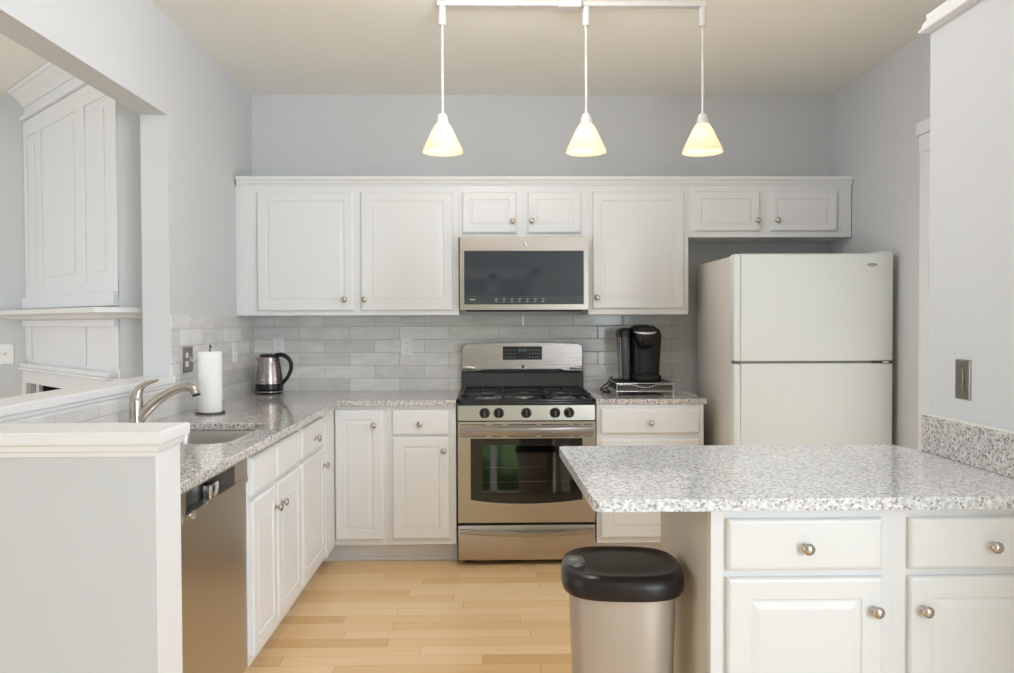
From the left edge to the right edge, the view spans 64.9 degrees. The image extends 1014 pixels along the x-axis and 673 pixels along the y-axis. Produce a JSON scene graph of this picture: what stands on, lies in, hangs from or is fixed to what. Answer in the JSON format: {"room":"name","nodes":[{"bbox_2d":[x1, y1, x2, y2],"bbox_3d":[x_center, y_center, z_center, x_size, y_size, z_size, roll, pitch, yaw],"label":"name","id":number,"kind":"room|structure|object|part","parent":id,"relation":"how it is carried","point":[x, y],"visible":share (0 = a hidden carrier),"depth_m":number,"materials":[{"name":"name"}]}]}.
{"room":"kitchen","nodes":[
{"label":"kitchen","id":0,"kind":"room"},
{"bbox_2d":[0,457,157,672],"bbox_3d":[-1.477,0.796,1.927,1.314,1.040,0.137,0,1,-1],"label":"wall","id":1,"kind":"structure","parent":0,"point":[78,548],"depth_m":1.86,"materials":[{"name":"grey paint"}]},
{"bbox_2d":[0,422,189,457],"bbox_3d":[-1.469,0.251,1.917,1.334,0.059,0.185,0,1,-1],"label":"trim","id":2,"kind":"structure","parent":1,"relation":"on","point":[16,439],"depth_m":1.84,"materials":[{"name":"white paint"}]},
{"bbox_2d":[155,445,182,672],"bbox_3d":[-0.818,0.793,1.939,0.004,1.042,0.137,0,1,-1],"label":"trim","id":3,"kind":"structure","parent":1,"relation":"attached to","point":[168,492],"depth_m":1.93,"materials":[{"name":"white paint"}]},
{"bbox_2d":[0,0,251,375],"bbox_3d":[-1.580,-0.049,1.229,0.125,2.760,7.520,0,1,-1],"label":"wall","id":4,"kind":"structure","parent":0,"point":[195,117],"depth_m":3.70,"materials":[{"name":"grey paint"}]},
{"bbox_2d":[19,315,254,422],"bbox_3d":[-1.556,0.194,3.486,0.008,0.582,3.002,0,1,-1],"label":"tiles","id":5,"kind":"structure","parent":4,"relation":"attached to","point":[197,331],"depth_m":4.00,"materials":[{"name":"grey tile"}]},
{"bbox_2d":[183,346,192,372],"bbox_3d":[-1.550,0.112,3.889,0.018,0.125,0.120,0,1,-1],"label":"wall outlet","id":6,"kind":"object","parent":5,"relation":"attached to","point":[187,351],"visible":1,"depth_m":3.88,"materials":[{"name":"silver metal"}]},
{"bbox_2d":[233,342,237,362],"bbox_3d":[-1.564,0.093,4.604,0.018,0.115,0.072,0,1,-1],"label":"light switch","id":7,"kind":"object","parent":5,"relation":"attached to","point":[235,351],"visible":1,"depth_m":4.60,"materials":[{"name":"white plastic"}]},
{"bbox_2d":[244,537,571,672],"bbox_3d":[-0.620,1.377,1.276,8.800,0.100,7.520,0,1,-1],"label":"floor","id":8,"kind":"structure","parent":0,"point":[392,616],"depth_m":3.58,"materials":[{"name":"brown wood"}]},
{"bbox_2d":[0,61,142,394],"bbox_3d":[-2.189,-0.115,4.679,1.850,2.757,1.072,1,2,44],"label":"fireplace","id":9,"kind":"object","parent":8,"relation":"on","point":[82,320],"visible":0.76,"depth_m":4.24,"materials":[{"name":"white paint"}]},
{"bbox_3d":[-2.359,-1.442,4.408,1.570,0.092,0.310,1,2,44],"label":"crown","id":10,"kind":"part","parent":9,"relation":"part of","materials":[{"name":"white paint"}]},
{"bbox_2d":[0,307,142,319],"bbox_3d":[-2.408,-0.121,4.451,1.850,0.056,0.440,1,2,44],"label":"mantel shelf","id":11,"kind":"object","parent":9,"relation":"attached to","point":[32,313],"depth_m":3.96,"materials":[{"name":"white paint"}]},
{"bbox_2d":[181,458,247,672],"bbox_3d":[-1.201,0.865,2.532,0.590,0.876,0.606,0,1,-1],"label":"dishwasher","id":12,"kind":"object","parent":8,"relation":"on","point":[213,512],"visible":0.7,"depth_m":2.52,"materials":[{"name":"silver metal"}]},
{"bbox_3d":[-0.933,0.473,2.530,0.041,0.093,0.602,0,1,-1],"label":"control panel","id":13,"kind":"part","parent":12,"relation":"part of","materials":[{"name":"silver metal"}]},
{"bbox_2d":[246,429,300,667],"bbox_3d":[-1.213,0.848,3.217,0.658,0.883,0.755,0,1,-1],"label":"base cabinet","id":14,"kind":"object","parent":8,"relation":"on","point":[273,485],"visible":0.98,"depth_m":3.11,"materials":[{"name":"white paint"}]},
{"bbox_3d":[-0.923,0.500,3.014,0.019,0.138,0.318,0,1,-1],"label":"false drawer","id":15,"kind":"part","parent":14,"relation":"part of","materials":[{"name":"white paint"}]},
{"bbox_3d":[-0.921,0.868,3.022,0.019,0.555,0.318,0,1,-1],"label":"door","id":16,"kind":"part","parent":14,"relation":"part of","materials":[{"name":"white paint"}]},
{"bbox_3d":[-0.899,0.673,3.147,0.032,0.033,0.033,0,1,-1],"label":"knob","id":17,"kind":"part","parent":14,"relation":"part of","materials":[{"name":"silver metal"}]},
{"bbox_3d":[-0.901,0.671,3.233,0.032,0.033,0.033,0,1,-1],"label":"knob","id":18,"kind":"part","parent":14,"relation":"part of","materials":[{"name":"silver metal"}]},
{"bbox_3d":[-0.930,0.492,3.379,0.019,0.138,0.380,0,1,-1],"label":"false drawer","id":19,"kind":"part","parent":14,"relation":"part of","materials":[{"name":"white paint"}]},
{"bbox_3d":[-0.928,0.861,3.387,0.019,0.555,0.380,0,1,-1],"label":"door","id":20,"kind":"part","parent":14,"relation":"part of","materials":[{"name":"white paint"}]},
{"bbox_2d":[150,390,460,493],"bbox_3d":[-0.906,0.384,3.502,1.287,0.031,3.002,0,1,-1],"label":"countertop","id":21,"kind":"structure","parent":14,"relation":"on","point":[272,417],"depth_m":3.65,"materials":[{"name":"stone"}]},
{"bbox_2d":[129,379,200,422],"bbox_3d":[-1.368,0.273,3.180,0.287,0.207,0.066,0,1,-1],"label":"faucet","id":22,"kind":"object","parent":21,"relation":"on","point":[139,412],"visible":0.94,"depth_m":3.16,"materials":[{"name":"silver metal"}]},
{"bbox_3d":[-1.446,0.217,3.178,0.112,0.095,0.049,0,1,-1],"label":"lever handle","id":23,"kind":"part","parent":22,"relation":"part of","materials":[{"name":"silver metal"}]},
{"bbox_2d":[195,344,225,414],"bbox_3d":[-1.407,0.201,3.778,0.139,0.326,0.139,0,1,-1],"label":"paper towel holder","id":24,"kind":"object","parent":21,"relation":"on","point":[210,346],"visible":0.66,"depth_m":3.74,"materials":[{"name":"grey metal"}]},
{"bbox_2d":[198,351,222,412],"bbox_3d":[-1.407,0.214,3.779,0.107,0.285,0.107,0,1,-1],"label":"paper towel roll","id":25,"kind":"object","parent":24,"relation":"on","point":[209,363],"visible":0.99,"depth_m":3.73,"materials":[{"name":"white paper"}]},
{"bbox_2d":[180,430,253,443],"bbox_3d":[-1.208,0.503,3.130,0.424,0.187,0.601,0,1,-1],"label":"sink","id":26,"kind":"object","parent":21,"relation":"in","point":[195,436],"visible":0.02,"depth_m":3.41,"materials":[{"name":"silver metal"}]},
{"bbox_2d":[254,352,292,393],"bbox_3d":[-1.419,0.218,4.795,0.217,0.244,0.176,1,2,40],"label":"electric kettle","id":27,"kind":"object","parent":21,"relation":"on","point":[269,379],"visible":1,"depth_m":4.75,"materials":[{"name":"silver metal"}]},
{"bbox_3d":[-1.433,0.116,4.807,0.120,0.025,0.120,0,1,-1],"label":"lid","id":28,"kind":"part","parent":27,"relation":"part of","materials":[{"name":"black plastic"}]},
{"bbox_3d":[-1.373,0.200,4.795,0.048,0.159,0.028,0,1,-1],"label":"handle mount","id":29,"kind":"part","parent":27,"relation":"part of","materials":[{"name":"black plastic"}]},
{"bbox_3d":[-1.340,0.199,4.797,0.112,0.207,0.038,0,1,-1],"label":"handle","id":30,"kind":"part","parent":27,"relation":"part of","materials":[{"name":"black plastic"}]},
{"bbox_2d":[298,409,334,593],"bbox_3d":[-1.228,0.833,3.987,0.658,0.883,0.782,0,1,-1],"label":"base cabinet","id":31,"kind":"object","parent":8,"relation":"on","point":[316,463],"visible":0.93,"depth_m":3.89,"materials":[{"name":"white paint"}]},
{"bbox_3d":[-0.939,0.483,3.846,0.019,0.138,0.462,0,1,-1],"label":"drawer","id":32,"kind":"part","parent":31,"relation":"part of","materials":[{"name":"white paint"}]},
{"bbox_3d":[-0.938,0.851,3.853,0.019,0.555,0.462,0,1,-1],"label":"door","id":33,"kind":"part","parent":31,"relation":"part of","materials":[{"name":"white paint"}]},
{"bbox_3d":[-0.913,0.492,3.856,0.032,0.033,0.033,0,1,-1],"label":"knob","id":34,"kind":"part","parent":31,"relation":"part of","materials":[{"name":"silver metal"}]},
{"bbox_3d":[-0.916,0.655,4.049,0.032,0.033,0.033,0,1,-1],"label":"knob","id":35,"kind":"part","parent":31,"relation":"part of","materials":[{"name":"silver metal"}]},
{"bbox_2d":[323,406,390,560],"bbox_3d":[-0.935,0.818,4.672,0.546,0.883,0.676,0,1,-1],"label":"base cabinet","id":36,"kind":"object","parent":8,"relation":"on","point":[360,432],"visible":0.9,"depth_m":4.37,"materials":[{"name":"white paint"}]},
{"bbox_3d":[-0.812,0.760,4.377,0.262,0.715,0.019,0,1,-1],"label":"door","id":37,"kind":"part","parent":36,"relation":"part of","materials":[{"name":"white paint"}]},
{"bbox_3d":[-0.729,0.486,4.347,0.033,0.033,0.032,0,1,-1],"label":"knob","id":38,"kind":"part","parent":36,"relation":"part of","materials":[{"name":"silver metal"}]},
{"bbox_2d":[388,404,458,559],"bbox_3d":[-0.473,0.816,4.681,0.375,0.883,0.676,0,1,-1],"label":"base cabinet","id":39,"kind":"object","parent":8,"relation":"on","point":[423,523],"visible":1,"depth_m":4.38,"materials":[{"name":"white paint"}]},
{"bbox_3d":[-0.474,0.471,4.378,0.312,0.138,0.019,0,1,-1],"label":"drawer","id":40,"kind":"part","parent":39,"relation":"part of","materials":[{"name":"white paint"}]},
{"bbox_3d":[-0.473,0.832,4.385,0.312,0.563,0.019,0,1,-1],"label":"door","id":41,"kind":"part","parent":39,"relation":"part of","materials":[{"name":"white paint"}]},
{"bbox_2d":[457,342,595,561],"bbox_3d":[0.102,0.649,4.673,0.762,1.213,0.688,0,1,-1],"label":"gas range","id":42,"kind":"object","parent":8,"relation":"on","point":[518,499],"visible":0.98,"depth_m":4.38,"materials":[{"name":"silver metal"}]},
{"bbox_3d":[-0.122,0.420,4.353,0.058,0.058,0.032,0,1,-1],"label":"burner knob","id":43,"kind":"part","parent":42,"relation":"part of","materials":[{"name":"black plastic"}]},
{"bbox_3d":[-0.115,0.346,4.506,0.130,0.018,0.130,0,1,-1],"label":"burner","id":44,"kind":"part","parent":42,"relation":"part of","materials":[{"name":"grey metal"}]},
{"bbox_3d":[-0.045,0.420,4.355,0.058,0.058,0.032,0,1,-1],"label":"burner knob","id":45,"kind":"part","parent":42,"relation":"part of","materials":[{"name":"black plastic"}]},
{"bbox_3d":[0.095,0.283,4.959,0.754,0.135,0.100,0,1,-1],"label":"vent panel","id":46,"kind":"part","parent":42,"relation":"part of","materials":[{"name":"black metal"}]},
{"bbox_3d":[0.100,0.343,4.631,0.124,0.018,0.124,0,1,-1],"label":"burner","id":47,"kind":"part","parent":42,"relation":"part of","materials":[{"name":"grey metal"}]},
{"bbox_3d":[0.109,1.133,4.404,0.754,0.193,0.038,0,1,-1],"label":"storage drawer","id":48,"kind":"part","parent":42,"relation":"part of","materials":[{"name":"silver metal"}]},
{"bbox_2d":[458,421,594,522],"bbox_3d":[0.108,0.745,4.373,0.754,0.555,0.084,0,1,-1],"label":"oven","id":49,"kind":"object","parent":42,"relation":"in","point":[509,471],"depth_m":4.37,"materials":[{"name":"silver metal"}]},
{"bbox_2d":[457,391,595,405],"bbox_3d":[0.101,0.355,4.654,0.762,0.033,0.573,0,1,-1],"label":"cooktop","id":50,"kind":"object","parent":42,"relation":"in","point":[474,398],"depth_m":4.38,"materials":[{"name":"black metal"}]},
{"bbox_3d":[0.106,0.420,4.391,0.754,0.084,0.046,0,1,-1],"label":"control panel","id":51,"kind":"part","parent":42,"relation":"part of","materials":[{"name":"silver metal"}]},
{"bbox_3d":[0.106,0.419,4.357,0.058,0.058,0.032,0,1,-1],"label":"burner knob","id":52,"kind":"part","parent":42,"relation":"part of","materials":[{"name":"black plastic"}]},
{"bbox_3d":[0.109,1.075,4.363,0.734,0.042,0.036,0,1,-1],"label":"handle","id":53,"kind":"part","parent":42,"relation":"part of","materials":[{"name":"silver metal"}]},
{"bbox_3d":[0.264,0.419,4.361,0.058,0.058,0.032,0,1,-1],"label":"burner knob","id":54,"kind":"part","parent":42,"relation":"part of","materials":[{"name":"black plastic"}]},
{"bbox_3d":[0.320,0.344,4.515,0.140,0.018,0.140,0,1,-1],"label":"burner","id":55,"kind":"part","parent":42,"relation":"part of","materials":[{"name":"grey metal"}]},
{"bbox_3d":[0.341,0.418,4.362,0.058,0.058,0.032,0,1,-1],"label":"burner knob","id":56,"kind":"part","parent":42,"relation":"part of","materials":[{"name":"black plastic"}]},
{"bbox_2d":[561,546,683,672],"bbox_3d":[0.317,0.960,2.216,0.335,0.690,0.329,0,1,-1],"label":"trash can","id":57,"kind":"object","parent":8,"relation":"on","point":[622,599],"visible":1,"depth_m":2.08,"materials":[{"name":"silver metal"}]},
{"bbox_3d":[0.316,0.652,2.210,0.335,0.062,0.329,0,1,-1],"label":"lid","id":58,"kind":"part","parent":57,"relation":"part of","materials":[{"name":"black plastic"}]},
{"bbox_2d":[594,404,703,549],"bbox_3d":[0.788,0.812,4.705,0.594,0.883,0.676,0,1,-1],"label":"base cabinet","id":59,"kind":"object","parent":8,"relation":"on","point":[654,424],"visible":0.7,"depth_m":4.40,"materials":[{"name":"white paint"}]},
{"bbox_2d":[585,389,706,404],"bbox_3d":[0.792,0.354,4.719,0.614,0.031,0.633,0,1,-1],"label":"countertop","id":60,"kind":"structure","parent":59,"relation":"on","point":[680,396],"depth_m":4.44,"materials":[{"name":"stone"}]},
{"bbox_2d":[600,376,612,392],"bbox_3d":[0.612,0.292,4.856,0.106,0.088,0.352,0,1,19],"label":"power cord","id":61,"kind":"object","parent":60,"relation":"on","point":[601,388],"visible":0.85,"depth_m":4.84,"materials":[{"name":"black plastic"}]},
{"bbox_2d":[608,378,673,395],"bbox_3d":[0.797,0.300,4.776,0.336,0.074,0.350,0,1,-1],"label":"pod drawer","id":62,"kind":"object","parent":60,"relation":"on","point":[620,385],"visible":0.98,"depth_m":4.61,"materials":[{"name":"silver metal"}]},
{"bbox_2d":[616,325,661,381],"bbox_3d":[0.791,0.096,4.743,0.259,0.333,0.295,0,1,-1],"label":"coffee maker","id":63,"kind":"object","parent":62,"relation":"on","point":[638,346],"visible":1,"depth_m":4.70,"materials":[{"name":"black plastic"}]},
{"bbox_3d":[0.698,0.125,4.793,0.068,0.250,0.184,0,1,-1],"label":"water tank","id":64,"kind":"part","parent":63,"relation":"part of","materials":[{"name":"grey"}]},
{"bbox_3d":[0.703,-0.026,4.790,0.085,0.052,0.194,0,1,-1],"label":"tank lid","id":65,"kind":"part","parent":63,"relation":"part of","materials":[{"name":"black plastic"}]},
{"bbox_3d":[0.806,-0.021,4.633,0.132,0.020,0.079,0,1,-1],"label":"lid handle","id":66,"kind":"part","parent":63,"relation":"part of","materials":[{"name":"silver metal"}]},
{"bbox_2d":[637,373,654,375],"bbox_3d":[0.816,0.224,4.682,0.108,0.012,0.100,0,1,-1],"label":"drip tray","id":67,"kind":"object","parent":63,"relation":"on","point":[638,374],"depth_m":4.64,"materials":[{"name":"black plastic"}]},
{"bbox_3d":[0.797,0.294,4.775,0.318,0.035,0.326,0,1,-1],"label":"drawer","id":68,"kind":"part","parent":62,"relation":"part of","materials":[{"name":"grey metal"}]},
{"bbox_2d":[609,378,672,382],"bbox_3d":[0.796,0.265,4.777,0.326,0.004,0.336,0,1,-1],"label":"shelf","id":69,"kind":"object","parent":62,"relation":"attached to","point":[612,380],"depth_m":4.69,"materials":[{"name":"black"}]},
{"bbox_3d":[0.790,0.466,4.402,0.545,0.138,0.019,0,1,-1],"label":"drawer","id":70,"kind":"part","parent":59,"relation":"part of","materials":[{"name":"white paint"}]},
{"bbox_3d":[0.791,0.841,4.409,0.545,0.543,0.019,0,1,-1],"label":"door","id":71,"kind":"part","parent":59,"relation":"part of","materials":[{"name":"white paint"}]},
{"bbox_2d":[661,510,891,672],"bbox_3d":[0.724,0.861,2.239,0.457,0.883,0.610,0,1,-1],"label":"base cabinet","id":72,"kind":"object","parent":8,"relation":"on","point":[764,591],"visible":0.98,"depth_m":1.96,"materials":[{"name":"white paint"}]},
{"bbox_3d":[0.497,0.862,2.268,0.005,0.883,0.544,0,1,-1],"label":"panel","id":73,"kind":"part","parent":72,"relation":"part of","materials":[{"name":"beige paint"}]},
{"bbox_3d":[0.735,0.877,1.973,0.385,0.568,0.019,0,1,-1],"label":"door","id":74,"kind":"part","parent":72,"relation":"part of","materials":[{"name":"white paint"}]},
{"bbox_3d":[0.734,0.512,1.966,0.385,0.127,0.019,0,1,-1],"label":"drawer","id":75,"kind":"part","parent":72,"relation":"part of","materials":[{"name":"white paint"}]},
{"bbox_3d":[0.734,0.518,1.942,0.030,0.030,0.029,0,1,-1],"label":"knob","id":76,"kind":"part","parent":72,"relation":"part of","materials":[{"name":"silver metal"}]},
{"bbox_3d":[0.906,0.674,1.948,0.030,0.030,0.029,0,1,-1],"label":"knob","id":77,"kind":"part","parent":72,"relation":"part of","materials":[{"name":"silver metal"}]},
{"bbox_2d":[697,251,892,444],"bbox_3d":[1.592,0.401,4.542,0.840,1.705,0.776,0,1,-1],"label":"refrigerator","id":78,"kind":"object","parent":8,"relation":"on","point":[793,349],"visible":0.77,"depth_m":4.15,"materials":[{"name":"white metal"}]},
{"bbox_3d":[1.197,0.652,4.186,0.036,1.017,0.068,0,1,-1],"label":"handle","id":79,"kind":"part","parent":78,"relation":"part of","materials":[{"name":"white plastic"}]},
{"bbox_3d":[1.195,-0.151,4.170,0.036,0.556,0.068,0,1,-1],"label":"handle","id":80,"kind":"part","parent":78,"relation":"part of","materials":[{"name":"white plastic"}]},
{"bbox_3d":[1.618,0.650,4.195,0.802,1.021,0.066,0,1,-1],"label":"door","id":81,"kind":"part","parent":78,"relation":"part of","materials":[{"name":"white metal"}]},
{"bbox_3d":[1.615,-0.152,4.179,0.802,0.560,0.066,0,1,-1],"label":"freezer door","id":82,"kind":"part","parent":78,"relation":"part of","materials":[{"name":"white metal"}]},
{"bbox_2d":[891,509,1013,672],"bbox_3d":[1.178,0.860,2.247,0.452,0.883,0.608,0,1,-1],"label":"base cabinet","id":83,"kind":"object","parent":8,"relation":"on","point":[953,570],"visible":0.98,"depth_m":1.97,"materials":[{"name":"white paint"}]},
{"bbox_2d":[559,413,1013,511],"bbox_3d":[0.801,0.346,1.998,1.214,0.156,1.550,0,1,-1],"label":"countertop","id":84,"kind":"structure","parent":83,"relation":"on","point":[960,464],"depth_m":2.22,"materials":[{"name":"stone"}]},
{"bbox_3d":[1.028,0.674,1.951,0.030,0.030,0.029,0,1,-1],"label":"knob","id":85,"kind":"part","parent":83,"relation":"part of","materials":[{"name":"silver metal"}]},
{"bbox_3d":[1.190,0.875,1.982,0.390,0.568,0.019,0,1,-1],"label":"door","id":86,"kind":"part","parent":83,"relation":"part of","materials":[{"name":"white paint"}]},
{"bbox_3d":[1.189,0.510,1.974,0.390,0.127,0.019,0,1,-1],"label":"drawer","id":87,"kind":"part","parent":83,"relation":"part of","materials":[{"name":"white paint"}]},
{"bbox_3d":[1.198,0.516,1.951,0.030,0.030,0.029,0,1,-1],"label":"knob","id":88,"kind":"part","parent":83,"relation":"part of","materials":[{"name":"silver metal"}]},
{"bbox_2d":[0,94,829,397],"bbox_3d":[-1.528,-0.126,5.040,7.338,2.760,0.100,0,1,-1],"label":"wall","id":89,"kind":"structure","parent":0,"point":[292,135],"depth_m":5.00,"materials":[{"name":"grey paint"}]},
{"bbox_2d":[0,344,14,363],"bbox_3d":[-3.125,0.111,4.955,0.115,0.125,0.018,0,1,-1],"label":"light switch","id":90,"kind":"object","parent":89,"relation":"attached to","point":[7,356],"visible":1,"depth_m":4.96,"materials":[{"name":"white plastic"}]},
{"bbox_2d":[235,186,460,315],"bbox_3d":[-0.937,-0.505,4.805,1.300,0.756,0.375,0,1,-1],"label":"upper cabinet","id":91,"kind":"object","parent":89,"relation":"attached to","point":[301,250],"visible":1,"depth_m":4.65,"materials":[{"name":"white paint"}]},
{"bbox_3d":[-1.177,-0.496,4.655,0.560,0.693,0.019,0,1,-1],"label":"door","id":92,"kind":"part","parent":91,"relation":"part of","materials":[{"name":"white paint"}]},
{"bbox_3d":[-0.586,-0.498,4.666,0.537,0.693,0.019,0,1,-1],"label":"door","id":93,"kind":"part","parent":91,"relation":"part of","materials":[{"name":"white paint"}]},
{"bbox_2d":[235,176,853,185],"bbox_3d":[0.230,-0.914,4.820,3.620,0.052,0.326,0,1,-1],"label":"crown molding","id":94,"kind":"structure","parent":91,"relation":"on","point":[240,180],"depth_m":4.67,"materials":[{"name":"white paint"}]},
{"bbox_2d":[254,315,679,390],"bbox_3d":[-0.249,0.158,5.016,2.680,0.584,0.008,0,1,-1],"label":"tiles","id":95,"kind":"structure","parent":89,"relation":"attached to","point":[327,353],"depth_m":5.01,"materials":[{"name":"grey tile"}]},
{"bbox_2d":[272,338,283,353],"bbox_3d":[-1.431,0.070,4.983,0.075,0.118,0.008,0,1,-1],"label":"wall outlet","id":96,"kind":"object","parent":95,"relation":"attached to","point":[277,343],"visible":0.88,"depth_m":4.98,"materials":[{"name":"white plastic"}]},
{"bbox_2d":[400,337,412,355],"bbox_3d":[-0.631,0.065,4.998,0.075,0.118,0.008,0,1,-1],"label":"wall outlet","id":97,"kind":"object","parent":95,"relation":"attached to","point":[405,342],"visible":1,"depth_m":5.00,"materials":[{"name":"white plastic"}]},
{"bbox_2d":[458,186,587,239],"bbox_3d":[0.093,-0.736,4.820,0.761,0.302,0.375,0,1,-1],"label":"upper cabinet","id":98,"kind":"object","parent":89,"relation":"attached to","point":[484,211],"visible":1,"depth_m":4.67,"materials":[{"name":"white paint"}]},
{"bbox_3d":[-0.104,-0.726,4.671,0.317,0.241,0.019,0,1,-1],"label":"door","id":99,"kind":"part","parent":98,"relation":"part of","materials":[{"name":"white paint"}]},
{"bbox_2d":[460,237,587,311],"bbox_3d":[0.095,-0.367,4.799,0.743,0.432,0.414,0,1,-1],"label":"microwave","id":100,"kind":"object","parent":98,"relation":"attached to","point":[498,274],"visible":1,"depth_m":4.60,"materials":[{"name":"silver metal"}]},
{"bbox_3d":[0.098,-0.340,4.607,0.690,0.309,0.019,0,1,-1],"label":"glass door","id":101,"kind":"part","parent":100,"relation":"part of","materials":[{"name":"grey glass"}]},
{"bbox_3d":[0.278,-0.728,4.678,0.312,0.241,0.019,0,1,-1],"label":"door","id":102,"kind":"part","parent":98,"relation":"part of","materials":[{"name":"white paint"}]},
{"bbox_2d":[582,186,687,314],"bbox_3d":[0.771,-0.512,4.838,0.592,0.756,0.375,0,1,-1],"label":"upper cabinet","id":103,"kind":"object","parent":89,"relation":"attached to","point":[638,235],"visible":1,"depth_m":4.68,"materials":[{"name":"white paint"}]},
{"bbox_2d":[688,186,850,242],"bbox_3d":[1.552,-0.742,4.848,0.969,0.302,0.375,0,1,-1],"label":"upper cabinet","id":104,"kind":"object","parent":89,"relation":"attached to","point":[716,214],"visible":1,"depth_m":4.70,"materials":[{"name":"white paint"}]},
{"bbox_3d":[1.296,-0.738,4.697,0.389,0.235,0.019,0,1,-1],"label":"door","id":105,"kind":"part","parent":104,"relation":"part of","materials":[{"name":"white paint"}]},
{"bbox_3d":[1.751,-0.740,4.706,0.397,0.235,0.019,0,1,-1],"label":"door","id":106,"kind":"part","parent":104,"relation":"part of","materials":[{"name":"white paint"}]},
{"bbox_2d":[0,0,946,95],"bbox_3d":[-0.629,-1.483,1.219,9.000,0.100,7.720,0,1,-1],"label":"ceiling","id":107,"kind":"structure","parent":0,"point":[269,47],"depth_m":4.08,"materials":[{"name":"white paint"}]},
{"bbox_2d":[437,0,705,12],"bbox_3d":[0.287,-1.465,3.530,1.193,0.034,0.075,0,1,-1],"label":"track","id":108,"kind":"object","parent":107,"relation":"attached to","point":[571,6],"visible":1,"depth_m":3.52,"materials":[{"name":"white metal"}]},
{"bbox_2d":[423,5,462,156],"bbox_3d":[-0.286,-1.138,3.533,0.179,0.642,0.179,0,1,-1],"label":"pendant lamp","id":109,"kind":"object","parent":108,"relation":"hanging from","point":[442,141],"visible":1,"depth_m":3.51,"materials":[{"name":"white glass"}]},
{"bbox_3d":[-0.286,-1.178,3.532,0.011,0.401,0.010,0,1,-1],"label":"rod","id":110,"kind":"part","parent":109,"relation":"part of","materials":[{"name":"white metal"}]},
{"bbox_3d":[-0.285,-0.882,3.538,0.179,0.129,0.179,0,1,-1],"label":"lamp shade","id":111,"kind":"part","parent":109,"relation":"part of","materials":[{"name":"white glass"}]},
{"bbox_3d":[0.287,-1.472,3.537,1.193,0.020,0.036,0,1,-1],"label":"rail","id":112,"kind":"part","parent":108,"relation":"part of","materials":[{"name":"white metal"}]},
{"bbox_2d":[566,6,605,156],"bbox_3d":[0.352,-1.141,3.545,0.179,0.642,0.179,0,1,-1],"label":"pendant lamp","id":113,"kind":"object","parent":108,"relation":"hanging from","point":[586,141],"visible":1,"depth_m":3.52,"materials":[{"name":"white glass"}]},
{"bbox_3d":[0.352,-1.180,3.545,0.011,0.401,0.010,0,1,-1],"label":"rod","id":114,"kind":"part","parent":113,"relation":"part of","materials":[{"name":"white metal"}]},
{"bbox_3d":[0.353,-0.884,3.550,0.179,0.129,0.179,0,1,-1],"label":"lamp shade","id":115,"kind":"part","parent":113,"relation":"part of","materials":[{"name":"white glass"}]},
{"bbox_2d":[682,6,722,156],"bbox_3d":[0.873,-1.143,3.555,0.179,0.642,0.179,0,1,-1],"label":"pendant lamp","id":116,"kind":"object","parent":108,"relation":"hanging from","point":[702,141],"visible":1,"depth_m":3.54,"materials":[{"name":"white glass"}]},
{"bbox_3d":[0.873,-1.182,3.554,0.011,0.401,0.010,0,1,-1],"label":"rod","id":117,"kind":"part","parent":116,"relation":"part of","materials":[{"name":"white metal"}]},
{"bbox_3d":[0.874,-0.886,3.561,0.179,0.129,0.179,0,1,-1],"label":"lamp shade","id":118,"kind":"part","parent":116,"relation":"part of","materials":[{"name":"white glass"}]},
{"bbox_2d":[829,33,930,449],"bbox_3d":[2.139,-0.098,3.050,0.120,2.760,4.020,0,1,-1],"label":"wall","id":119,"kind":"structure","parent":0,"point":[874,117],"depth_m":4.22,"materials":[{"name":"grey paint"}]},
{"bbox_2d":[916,118,929,450],"bbox_3d":[2.099,0.120,3.144,0.100,2.320,1.680,0,1,-1],"label":"door frame","id":120,"kind":"structure","parent":119,"relation":"in","point":[922,128],"depth_m":3.91,"materials":[{"name":"white paint"}]},
{"bbox_2d":[928,0,1013,430],"bbox_3d":[1.473,0.136,1.837,0.125,2.345,1.610,0,1,-1],"label":"wall partition","id":121,"kind":"structure","parent":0,"point":[971,184],"depth_m":2.39,"materials":[{"name":"grey paint"}]},
{"bbox_2d":[918,0,979,33],"bbox_3d":[1.467,-1.012,1.820,0.189,0.060,1.622,0,1,-1],"label":"trim","id":122,"kind":"structure","parent":121,"relation":"attached to","point":[949,9],"depth_m":2.50,"materials":[{"name":"white paint"}]},
{"bbox_2d":[955,359,971,400],"bbox_3d":[1.393,0.131,2.440,0.012,0.122,0.078,0,1,-1],"label":"light switch","id":123,"kind":"object","parent":121,"relation":"attached to","point":[962,367],"visible":1,"depth_m":2.43,"materials":[{"name":"silver metal"}]},
{"bbox_3d":[1.392,0.131,2.440,0.002,0.068,0.033,0,1,-1],"label":"rocker frame","id":124,"kind":"part","parent":123,"relation":"part of","materials":[{"name":"silver metal"}]},
{"bbox_2d":[922,415,1013,478],"bbox_3d":[1.395,0.332,1.934,0.026,0.120,1.400,0,1,-1],"label":"backsplash","id":125,"kind":"structure","parent":121,"relation":"attached to","point":[990,450],"depth_m":2.36,"materials":[{"name":"stone"}]},
{"bbox_3d":[-1.608,0.778,2.853,0.125,1.040,1.721,0,1,-1],"label":"wall","id":126,"kind":"structure","parent":0,"visible":0},
{"bbox_2d":[0,376,175,422],"bbox_3d":[-1.608,0.233,2.855,0.171,0.062,1.693,0,1,-1],"label":"trim","id":127,"kind":"structure","parent":126,"relation":"on","point":[21,408],"depth_m":2.85,"materials":[{"name":"white paint"}]}
]}

